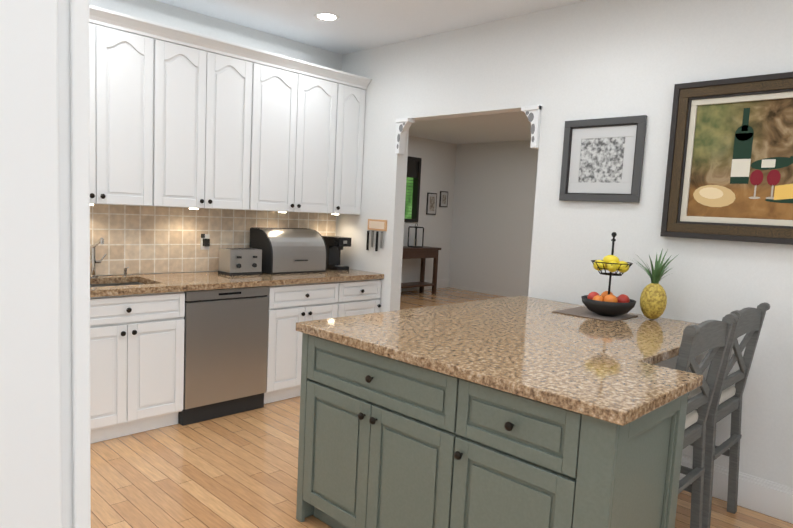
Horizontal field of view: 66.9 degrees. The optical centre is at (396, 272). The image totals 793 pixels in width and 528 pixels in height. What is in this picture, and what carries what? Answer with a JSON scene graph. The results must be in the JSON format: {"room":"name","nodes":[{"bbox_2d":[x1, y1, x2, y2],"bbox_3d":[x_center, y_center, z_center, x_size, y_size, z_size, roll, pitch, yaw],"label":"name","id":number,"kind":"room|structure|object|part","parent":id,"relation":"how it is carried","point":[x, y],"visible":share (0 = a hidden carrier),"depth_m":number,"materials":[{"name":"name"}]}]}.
{"room":"kitchen","nodes":[
{"label":"kitchen","id":0,"kind":"room"},
{"bbox_2d":[89,0,342,275],"bbox_3d":[-2.096,-0.439,3.835,0.120,2.760,4.580,9,8,44],"label":"wall","id":1,"kind":"structure","parent":0,"point":[172,16],"depth_m":4.37,"materials":[{"name":"paint"}]},
{"bbox_2d":[89,5,168,206],"bbox_3d":[-1.882,-0.982,3.645,0.326,1.120,0.813,9,8,44],"label":"upper cabinet","id":2,"kind":"object","parent":1,"relation":"attached to","point":[129,72],"depth_m":3.66,"materials":[{"name":"white wood"}]},
{"bbox_2d":[90,204,336,274],"bbox_3d":[-2.023,-0.718,3.748,0.044,1.499,4.336,9,8,44],"label":"backsplash","id":3,"kind":"structure","parent":1,"relation":"attached to","point":[144,239],"depth_m":4.29,"materials":[{"name":"tile"}]},
{"bbox_2d":[165,26,264,210],"bbox_3d":[-1.395,-1.009,4.142,0.326,1.120,0.829,9,8,44],"label":"upper cabinet","id":4,"kind":"object","parent":1,"relation":"attached to","point":[180,120],"depth_m":4.06,"materials":[{"name":"white wood"}]},
{"bbox_2d":[261,53,348,214],"bbox_3d":[-0.876,-1.037,4.671,0.326,1.120,0.901,9,8,44],"label":"upper cabinet","id":5,"kind":"object","parent":1,"relation":"attached to","point":[303,113],"depth_m":4.59,"materials":[{"name":"white wood"}]},
{"bbox_2d":[341,73,368,214],"bbox_3d":[-0.519,-1.057,5.035,0.326,1.120,0.367,9,8,44],"label":"upper cabinet","id":6,"kind":"object","parent":1,"relation":"attached to","point":[351,184],"depth_m":4.97,"materials":[{"name":"white wood"}]},
{"bbox_2d":[155,0,585,143],"bbox_3d":[1.123,-1.791,4.557,9.940,0.100,10.220,9,8,44],"label":"ceiling","id":7,"kind":"structure","parent":0,"point":[358,25],"depth_m":4.28,"materials":[{"name":"paint"}]},
{"bbox_2d":[314,13,338,20],"bbox_3d":[-0.486,-1.780,4.188,0.174,0.005,0.174,5,6,17],"label":"recessed light","id":8,"kind":"object","parent":7,"relation":"in","point":[326,16],"visible":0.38,"depth_m":4.14,"materials":[{"name":"white"}]},
{"bbox_2d":[401,136,456,281],"bbox_3d":[-0.845,-0.984,9.740,0.120,2.760,5.640,9,8,44],"label":"wall","id":9,"kind":"structure","parent":0,"point":[438,164],"depth_m":11.18,"materials":[{"name":"paint"}]},
{"bbox_2d":[404,156,421,221],"bbox_3d":[-0.214,-1.456,10.288,0.120,1.150,1.700,9,8,44],"label":"window","id":10,"kind":"structure","parent":9,"relation":"in","point":[414,168],"depth_m":10.80,"materials":[{"name":"black"}]},
{"bbox_2d":[401,279,449,291],"bbox_3d":[-0.860,0.308,9.825,0.015,0.175,5.400,9,8,44],"label":"baseboard","id":11,"kind":"structure","parent":9,"relation":"attached to","point":[441,283],"depth_m":11.36,"materials":[{"name":"white wood"}]},
{"bbox_2d":[426,193,436,214],"bbox_3d":[0.652,-1.273,11.130,0.023,0.400,0.260,9,8,44],"label":"framed picture","id":12,"kind":"object","parent":9,"relation":"attached to","point":[431,205],"depth_m":11.11,"materials":[{"name":"grey"}]},
{"bbox_2d":[439,191,447,206],"bbox_3d":[0.895,-1.386,11.362,0.023,0.300,0.220,9,8,44],"label":"framed picture","id":13,"kind":"object","parent":9,"relation":"attached to","point":[443,202],"depth_m":11.34,"materials":[{"name":"grey"}]},
{"bbox_2d":[90,287,792,527],"bbox_3d":[0.982,1.050,4.849,9.940,0.100,10.220,9,8,44],"label":"floor","id":14,"kind":"structure","parent":0,"point":[238,470],"depth_m":3.17,"materials":[{"name":"brown wood"}]},
{"bbox_2d":[0,0,90,527],"bbox_3d":[-0.653,0.339,0.413,0.048,2.042,0.818,9,8,44],"label":"wall","id":15,"kind":"structure","parent":14,"relation":"on","point":[44,274],"depth_m":0.62,"materials":[{"name":"white paint"}]},
{"bbox_2d":[90,311,183,443],"bbox_3d":[-1.832,0.651,3.740,0.616,0.640,0.772,9,8,44],"label":"base cabinet","id":16,"kind":"object","parent":14,"relation":"on","point":[136,363],"depth_m":3.58,"materials":[{"name":"white wood"}]},
{"bbox_2d":[178,286,268,425],"bbox_3d":[-1.335,0.508,4.219,0.611,0.876,0.606,9,8,44],"label":"dishwasher","id":17,"kind":"object","parent":14,"relation":"on","point":[225,348],"visible":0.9,"depth_m":3.99,"materials":[{"name":"grey metal"}]},
{"bbox_2d":[264,281,349,403],"bbox_3d":[-0.883,0.481,4.690,0.616,0.878,0.696,9,8,44],"label":"base cabinet","id":18,"kind":"object","parent":14,"relation":"on","point":[289,305],"depth_m":4.38,"materials":[{"name":"white wood"}]},
{"bbox_2d":[90,238,383,296],"bbox_3d":[-1.842,0.043,3.610,0.633,0.494,4.335,9,8,44],"label":"countertop","id":19,"kind":"structure","parent":18,"relation":"on","point":[117,285],"depth_m":3.99,"materials":[{"name":"stone"}]},
{"bbox_2d":[90,238,165,296],"bbox_3d":[-1.800,0.034,3.717,0.473,0.494,0.550,9,8,44],"label":"sink faucet","id":20,"kind":"object","parent":19,"relation":"on","point":[96,281],"depth_m":3.87,"materials":[{"name":"silver metal"}]},
{"bbox_2d":[218,248,261,275],"bbox_3d":[-1.145,-0.082,4.428,0.190,0.186,0.270,9,8,44],"label":"toaster","id":21,"kind":"object","parent":19,"relation":"on","point":[239,261],"visible":1,"depth_m":4.36,"materials":[{"name":"grey metal"}]},
{"bbox_2d":[250,227,326,273],"bbox_3d":[-0.849,-0.178,4.777,0.328,0.336,0.530,9,8,44],"label":"bread box","id":22,"kind":"object","parent":19,"relation":"on","point":[292,250],"visible":0.94,"depth_m":4.65,"materials":[{"name":"silver metal"}]},
{"bbox_2d":[322,236,350,269],"bbox_3d":[-0.519,-0.168,5.133,0.237,0.275,0.138,9,8,44],"label":"coffee maker","id":23,"kind":"object","parent":19,"relation":"on","point":[335,245],"visible":0.83,"depth_m":5.10,"materials":[{"name":"black plastic"}]},
{"bbox_2d":[346,279,380,315],"bbox_3d":[-0.544,0.463,5.036,0.616,0.878,0.518,9,8,44],"label":"base cabinet","id":24,"kind":"object","parent":14,"relation":"on","point":[362,296],"depth_m":4.84,"materials":[{"name":"white wood"}]},
{"bbox_2d":[401,246,440,292],"bbox_3d":[-0.064,-0.017,10.217,0.420,0.820,2.000,9,8,44],"label":"console table","id":25,"kind":"object","parent":14,"relation":"on","point":[424,253],"visible":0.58,"depth_m":10.63,"materials":[{"name":"brown wood"}]},
{"bbox_2d":[407,224,423,247],"bbox_3d":[0.339,-0.652,10.490,0.196,0.424,0.196,9,8,44],"label":"lantern","id":26,"kind":"object","parent":25,"relation":"on","point":[415,239],"visible":1,"depth_m":10.47,"materials":[{"name":"grey metal"}]},
{"bbox_2d":[296,296,702,527],"bbox_3d":[0.695,0.726,2.845,1.500,0.925,1.815,9,8,44],"label":"kitchen island","id":27,"kind":"object","parent":14,"relation":"on","point":[385,442],"depth_m":2.17,"materials":[{"name":"green wood"}]},
{"bbox_3d":[0.696,0.726,2.847,1.500,0.925,1.812,9,8,44],"label":"kitchen island top","id":28,"kind":"part","parent":27,"relation":"part of","materials":[{"name":"brown stone"}]},
{"bbox_2d":[552,306,637,321],"bbox_3d":[1.100,0.228,3.329,0.340,0.004,0.340,9,8,44],"label":"placemat","id":29,"kind":"object","parent":27,"relation":"on","point":[584,312],"visible":0.71,"depth_m":3.28,"materials":[{"name":"grey fabric"}]},
{"bbox_2d":[581,232,635,316],"bbox_3d":[1.161,0.007,3.257,0.284,0.454,0.284,9,8,44],"label":"fruit stand","id":30,"kind":"object","parent":29,"relation":"on","point":[608,303],"visible":1,"depth_m":3.20,"materials":[{"name":"grey metal"}]},
{"bbox_2d":[633,249,678,318],"bbox_3d":[1.382,0.059,3.255,0.261,0.384,0.259,9,8,44],"label":"pineapple","id":31,"kind":"object","parent":27,"relation":"on","point":[653,299],"visible":1,"depth_m":3.19,"materials":[{"name":"yellow food"}]},
{"bbox_2d":[675,313,737,527],"bbox_3d":[1.049,0.696,2.549,0.487,1.083,0.508,9,8,44],"label":"stool","id":32,"kind":"object","parent":14,"relation":"on","point":[712,336],"visible":0.46,"depth_m":2.48,"materials":[{"name":"grey wood"}]},
{"bbox_2d":[680,302,769,527],"bbox_3d":[1.455,0.671,2.984,0.487,1.083,0.508,9,8,44],"label":"stool","id":33,"kind":"object","parent":14,"relation":"on","point":[727,398],"visible":0.58,"depth_m":2.84,"materials":[{"name":"grey wood"}]},
{"bbox_2d":[449,140,538,296],"bbox_3d":[3.908,-0.666,8.965,7.800,2.760,0.120,9,8,44],"label":"wall","id":34,"kind":"structure","parent":0,"point":[493,211],"depth_m":10.96,"materials":[{"name":"paint"}]},
{"bbox_2d":[336,0,792,487],"bbox_3d":[1.802,-0.174,3.152,6.440,2.760,0.120,9,8,44],"label":"wall","id":35,"kind":"structure","parent":0,"point":[587,59],"depth_m":3.55,"materials":[{"name":"paint"}]},
{"bbox_2d":[366,219,386,250],"bbox_3d":[-0.170,-0.308,4.971,0.220,0.260,0.030,9,8,44],"label":"rack","id":36,"kind":"object","parent":35,"relation":"attached to","point":[377,225],"visible":0.98,"depth_m":4.96,"materials":[{"name":"brown"}]},
{"bbox_2d":[395,105,541,153],"bbox_3d":[0.473,-1.010,4.329,1.283,0.270,0.085,9,8,44],"label":"trim","id":37,"kind":"structure","parent":35,"relation":"attached to","point":[532,113],"depth_m":3.91,"materials":[{"name":"white wood"}]},
{"bbox_2d":[559,115,646,202],"bbox_3d":[1.221,-0.671,3.589,0.500,0.489,0.028,9,8,44],"label":"picture","id":38,"kind":"object","parent":35,"relation":"attached to","point":[602,159],"visible":0.98,"depth_m":3.58,"materials":[{"name":"grey"}]},
{"bbox_2d":[660,72,792,244],"bbox_3d":[1.908,-0.549,2.910,1.147,0.823,0.045,9,8,44],"label":"picture","id":39,"kind":"object","parent":35,"relation":"attached to","point":[729,173],"visible":1,"depth_m":3.09,"materials":[{"name":"brown"}]},
{"bbox_2d":[680,454,792,523],"bbox_3d":[2.406,1.221,2.539,4.429,0.175,0.016,9,8,44],"label":"baseboard","id":40,"kind":"structure","parent":35,"relation":"attached to","point":[766,497],"depth_m":3.08,"materials":[{"name":"white wood"}]},
{"label":"outside","id":41,"kind":"structure","parent":0,"visible":0},
{"bbox_2d":[405,177,412,218],"bbox_3d":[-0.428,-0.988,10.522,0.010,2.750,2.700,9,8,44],"label":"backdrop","id":42,"kind":"structure","parent":41,"point":[408,206],"depth_m":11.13,"materials":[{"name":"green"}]}
]}

